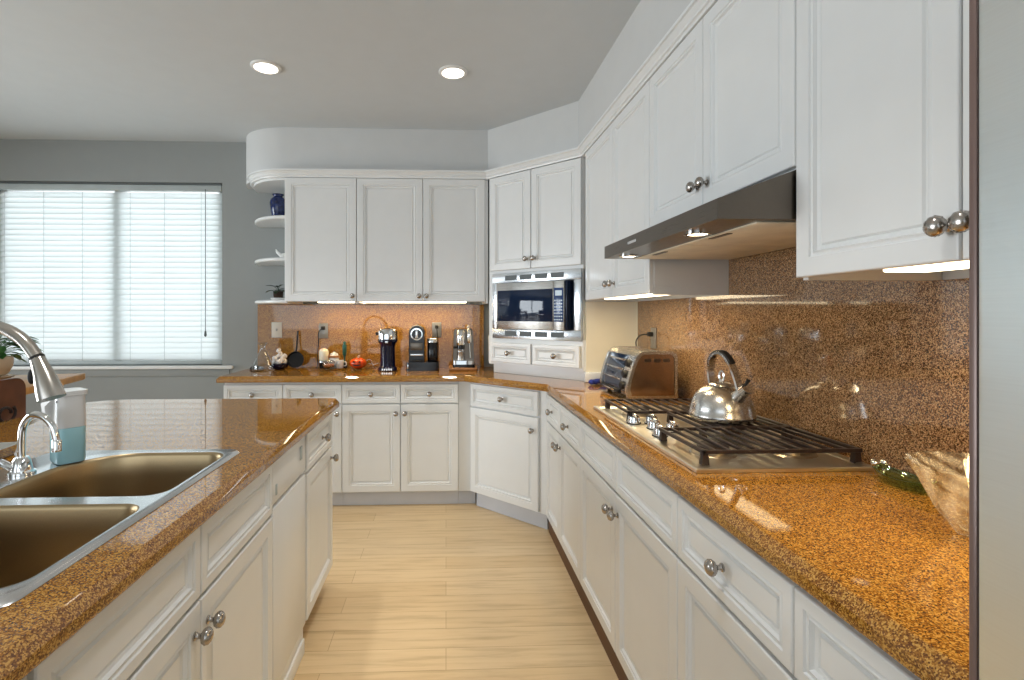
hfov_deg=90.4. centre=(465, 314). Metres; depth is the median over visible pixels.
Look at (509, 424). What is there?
base cabinet
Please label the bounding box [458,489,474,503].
board
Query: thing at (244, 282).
wall
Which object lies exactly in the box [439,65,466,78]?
recessed light
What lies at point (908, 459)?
glass bowl
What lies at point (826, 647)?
base cabinet
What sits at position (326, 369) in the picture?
glass tray
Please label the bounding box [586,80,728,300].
upper cabinet
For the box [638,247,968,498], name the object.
backsplash
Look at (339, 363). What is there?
cup
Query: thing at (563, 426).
base cabinet
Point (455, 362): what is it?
drip tray
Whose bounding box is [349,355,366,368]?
pumpkin
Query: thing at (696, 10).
trim
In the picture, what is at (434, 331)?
wall outlet
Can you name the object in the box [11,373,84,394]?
dining table
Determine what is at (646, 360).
vent
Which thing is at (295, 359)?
pan
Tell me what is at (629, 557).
base cabinet
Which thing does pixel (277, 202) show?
vase
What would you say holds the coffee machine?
on the countertop at (880, 555)
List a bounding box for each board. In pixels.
[449,365,477,370]
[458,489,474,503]
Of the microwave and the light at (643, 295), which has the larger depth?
the microwave
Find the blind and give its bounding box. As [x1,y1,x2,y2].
[0,181,221,364]
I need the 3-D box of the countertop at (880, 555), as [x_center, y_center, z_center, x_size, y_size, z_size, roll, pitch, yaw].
[-0.264,0.433,2.235,2.716,0.042,3.548,0,0,-2]
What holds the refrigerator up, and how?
on the floor
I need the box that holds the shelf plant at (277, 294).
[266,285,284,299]
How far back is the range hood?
1.39 m
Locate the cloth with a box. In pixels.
[588,379,600,383]
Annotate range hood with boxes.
[605,170,795,259]
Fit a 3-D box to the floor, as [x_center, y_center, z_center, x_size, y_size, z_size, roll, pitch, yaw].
[-2.021,1.340,0.305,6.585,0.050,7.570,0,0,-2]
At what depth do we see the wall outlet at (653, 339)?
2.83 m
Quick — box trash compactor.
[269,437,304,679]
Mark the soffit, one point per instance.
(562, 128)
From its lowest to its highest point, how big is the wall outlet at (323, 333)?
0.116 m
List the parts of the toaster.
door handle, door, frame, control panel, frame, panel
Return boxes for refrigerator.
[969,0,1023,679]
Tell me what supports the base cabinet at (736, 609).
on the floor
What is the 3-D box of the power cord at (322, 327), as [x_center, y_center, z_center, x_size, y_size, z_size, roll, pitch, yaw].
[-1.158,0.253,3.926,0.120,0.327,0.035,0,0,-14]
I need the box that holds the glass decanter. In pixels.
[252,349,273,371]
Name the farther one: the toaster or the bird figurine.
the bird figurine
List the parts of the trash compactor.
control panel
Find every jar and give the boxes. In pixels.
[328,351,339,367]
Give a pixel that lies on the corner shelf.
(272, 185)
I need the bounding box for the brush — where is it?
[342,341,346,367]
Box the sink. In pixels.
[0,449,239,607]
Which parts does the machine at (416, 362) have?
panel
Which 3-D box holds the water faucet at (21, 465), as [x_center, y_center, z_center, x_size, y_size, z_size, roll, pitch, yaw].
[-1.108,0.327,1.301,0.145,0.160,0.062,0,0,-2]
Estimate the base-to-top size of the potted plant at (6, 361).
0.313 m
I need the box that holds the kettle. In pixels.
[688,350,756,423]
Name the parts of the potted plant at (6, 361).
pot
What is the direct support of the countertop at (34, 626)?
on the panel
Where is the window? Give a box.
[4,191,233,376]
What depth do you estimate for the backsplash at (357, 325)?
3.97 m
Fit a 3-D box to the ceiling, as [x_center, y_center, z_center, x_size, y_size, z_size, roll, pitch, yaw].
[-2.021,-1.380,0.305,6.585,0.060,7.570,0,0,-2]
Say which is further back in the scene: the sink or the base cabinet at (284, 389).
the base cabinet at (284, 389)
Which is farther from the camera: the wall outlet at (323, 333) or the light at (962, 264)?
the wall outlet at (323, 333)
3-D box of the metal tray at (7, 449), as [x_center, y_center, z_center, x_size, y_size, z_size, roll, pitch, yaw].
[-1.415,0.378,1.365,0.220,0.067,0.286,0,0,-10]
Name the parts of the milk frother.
lid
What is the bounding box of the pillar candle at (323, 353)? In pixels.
[319,348,328,360]
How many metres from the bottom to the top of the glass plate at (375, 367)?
0.018 m
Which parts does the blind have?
ladder cord, head rail, rail, ladder cord, pull cord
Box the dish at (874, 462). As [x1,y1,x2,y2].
[870,458,941,492]
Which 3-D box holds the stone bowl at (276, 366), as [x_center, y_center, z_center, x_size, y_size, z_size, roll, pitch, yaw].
[-1.415,0.388,3.837,0.136,0.046,0.136,0,0,-2]
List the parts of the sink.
bowl, bowl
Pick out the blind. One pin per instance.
(100, 273)
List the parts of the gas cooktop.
control knob, burner, control knob, control knob, control knob, control knob, burner, burner, burner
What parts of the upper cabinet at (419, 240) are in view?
door, door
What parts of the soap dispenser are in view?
soap tank, lid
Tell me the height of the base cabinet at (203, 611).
0.859 m
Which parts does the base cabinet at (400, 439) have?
drawer, door, drawer, door, filler strip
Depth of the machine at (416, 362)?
3.75 m
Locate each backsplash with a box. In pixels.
[258,304,483,367]
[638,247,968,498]
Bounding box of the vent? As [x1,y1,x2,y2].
[645,359,669,361]
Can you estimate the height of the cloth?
0.030 m
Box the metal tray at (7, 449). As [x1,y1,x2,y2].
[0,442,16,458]
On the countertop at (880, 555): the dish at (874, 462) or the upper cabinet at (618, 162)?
the dish at (874, 462)
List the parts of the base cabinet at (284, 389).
drawer, drawer, door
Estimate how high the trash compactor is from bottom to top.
0.859 m
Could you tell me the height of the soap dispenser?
0.197 m
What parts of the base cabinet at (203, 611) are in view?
door, knob, knob, door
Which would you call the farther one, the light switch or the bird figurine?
the light switch
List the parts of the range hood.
filter pull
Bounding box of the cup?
[336,360,346,367]
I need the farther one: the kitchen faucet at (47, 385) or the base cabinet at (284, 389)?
the base cabinet at (284, 389)
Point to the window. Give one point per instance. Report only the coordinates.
(177, 370)
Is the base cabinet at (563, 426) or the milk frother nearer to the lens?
the base cabinet at (563, 426)
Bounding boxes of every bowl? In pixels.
[270,363,288,369]
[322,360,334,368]
[904,451,968,537]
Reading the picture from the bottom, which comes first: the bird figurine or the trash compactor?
the trash compactor
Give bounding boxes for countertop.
[0,398,338,679]
[216,367,968,679]
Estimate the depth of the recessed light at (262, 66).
2.74 m
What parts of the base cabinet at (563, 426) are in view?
knob, drawer, door, knob, knob, drawer, door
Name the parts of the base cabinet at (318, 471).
drawer, door, knob, knob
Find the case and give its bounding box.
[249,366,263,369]
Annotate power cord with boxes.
[309,326,324,367]
[435,325,438,353]
[635,332,652,345]
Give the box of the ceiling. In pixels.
[0,0,640,141]
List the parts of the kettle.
lid, handle, spout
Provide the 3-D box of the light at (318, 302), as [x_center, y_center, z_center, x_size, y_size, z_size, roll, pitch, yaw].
[-0.551,-0.103,3.811,1.120,0.025,0.060,0,0,-2]
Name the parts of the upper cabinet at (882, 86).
knob, knob, door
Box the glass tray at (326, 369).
[306,366,347,370]
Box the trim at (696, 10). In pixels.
[247,0,717,188]
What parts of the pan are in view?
handle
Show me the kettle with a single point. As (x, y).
(720, 401)
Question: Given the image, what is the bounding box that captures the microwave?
[493,268,581,341]
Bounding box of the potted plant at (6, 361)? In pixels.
[0,334,42,378]
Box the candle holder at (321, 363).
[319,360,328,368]
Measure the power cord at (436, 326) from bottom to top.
0.334 m
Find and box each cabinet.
[26,465,271,679]
[224,382,343,504]
[285,177,357,303]
[302,412,338,620]
[342,382,470,504]
[357,178,487,304]
[471,382,548,529]
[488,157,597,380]
[545,394,584,606]
[580,420,681,679]
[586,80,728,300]
[650,0,795,226]
[678,496,799,679]
[794,587,920,679]
[796,0,968,280]
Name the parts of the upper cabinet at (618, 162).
door, knob, door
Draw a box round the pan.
[287,331,303,367]
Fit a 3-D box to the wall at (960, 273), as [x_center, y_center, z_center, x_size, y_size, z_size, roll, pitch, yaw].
[1.222,-0.018,0.358,0.100,2.665,7.420,0,0,-2]
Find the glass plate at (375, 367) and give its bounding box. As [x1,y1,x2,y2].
[348,366,377,369]
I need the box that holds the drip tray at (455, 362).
[453,360,474,364]
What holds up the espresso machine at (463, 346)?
on the serving board at (451, 368)
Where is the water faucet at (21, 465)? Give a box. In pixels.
[0,411,61,476]
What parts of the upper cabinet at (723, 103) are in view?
door, knob, knob, door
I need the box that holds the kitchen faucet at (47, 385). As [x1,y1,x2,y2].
[0,321,66,402]
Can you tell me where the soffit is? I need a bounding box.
[246,0,691,190]
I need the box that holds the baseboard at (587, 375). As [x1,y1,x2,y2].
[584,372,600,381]
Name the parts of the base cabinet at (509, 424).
drawer, door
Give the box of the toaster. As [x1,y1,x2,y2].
[600,346,677,398]
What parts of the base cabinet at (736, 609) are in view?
knob, door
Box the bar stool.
[0,378,25,421]
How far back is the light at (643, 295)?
2.42 m
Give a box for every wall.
[0,139,573,479]
[585,302,637,371]
[598,269,968,301]
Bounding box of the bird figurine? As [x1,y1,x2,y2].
[275,249,284,256]
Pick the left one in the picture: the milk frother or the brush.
the brush
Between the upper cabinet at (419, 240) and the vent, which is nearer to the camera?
the vent
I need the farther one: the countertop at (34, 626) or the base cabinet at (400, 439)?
the base cabinet at (400, 439)
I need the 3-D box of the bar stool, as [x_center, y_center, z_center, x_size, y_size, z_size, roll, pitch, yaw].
[-1.760,0.793,1.997,0.420,1.046,0.450,0,0,-2]
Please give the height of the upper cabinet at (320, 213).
0.890 m
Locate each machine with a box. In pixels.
[376,328,397,370]
[406,325,438,370]
[453,325,474,367]
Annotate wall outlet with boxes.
[319,323,327,337]
[432,322,440,336]
[651,328,655,348]
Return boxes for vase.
[270,193,284,215]
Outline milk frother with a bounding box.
[427,338,437,361]
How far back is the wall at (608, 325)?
3.11 m
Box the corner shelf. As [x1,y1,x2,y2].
[254,178,287,303]
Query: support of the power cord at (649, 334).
attached to the backsplash at (879, 368)
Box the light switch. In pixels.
[272,322,281,337]
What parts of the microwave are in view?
door, control panel, handle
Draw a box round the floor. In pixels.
[293,480,618,679]
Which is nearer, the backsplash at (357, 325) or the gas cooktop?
the gas cooktop
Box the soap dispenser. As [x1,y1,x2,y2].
[41,387,87,464]
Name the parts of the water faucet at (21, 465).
handle, handle, spout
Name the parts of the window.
sill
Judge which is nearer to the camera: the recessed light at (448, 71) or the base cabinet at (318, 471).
the base cabinet at (318, 471)
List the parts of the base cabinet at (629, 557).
door, knob, knob, door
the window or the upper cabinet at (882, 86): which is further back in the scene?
the window
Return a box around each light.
[250,59,281,74]
[318,302,465,302]
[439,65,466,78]
[605,294,664,299]
[883,261,968,271]
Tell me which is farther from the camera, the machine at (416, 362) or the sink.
the machine at (416, 362)
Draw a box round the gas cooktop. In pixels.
[593,398,877,472]
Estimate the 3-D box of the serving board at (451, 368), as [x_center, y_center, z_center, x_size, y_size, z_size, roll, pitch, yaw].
[-0.023,0.400,3.817,0.210,0.022,0.200,0,0,-2]
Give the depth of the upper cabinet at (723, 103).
1.53 m
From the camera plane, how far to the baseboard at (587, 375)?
3.08 m

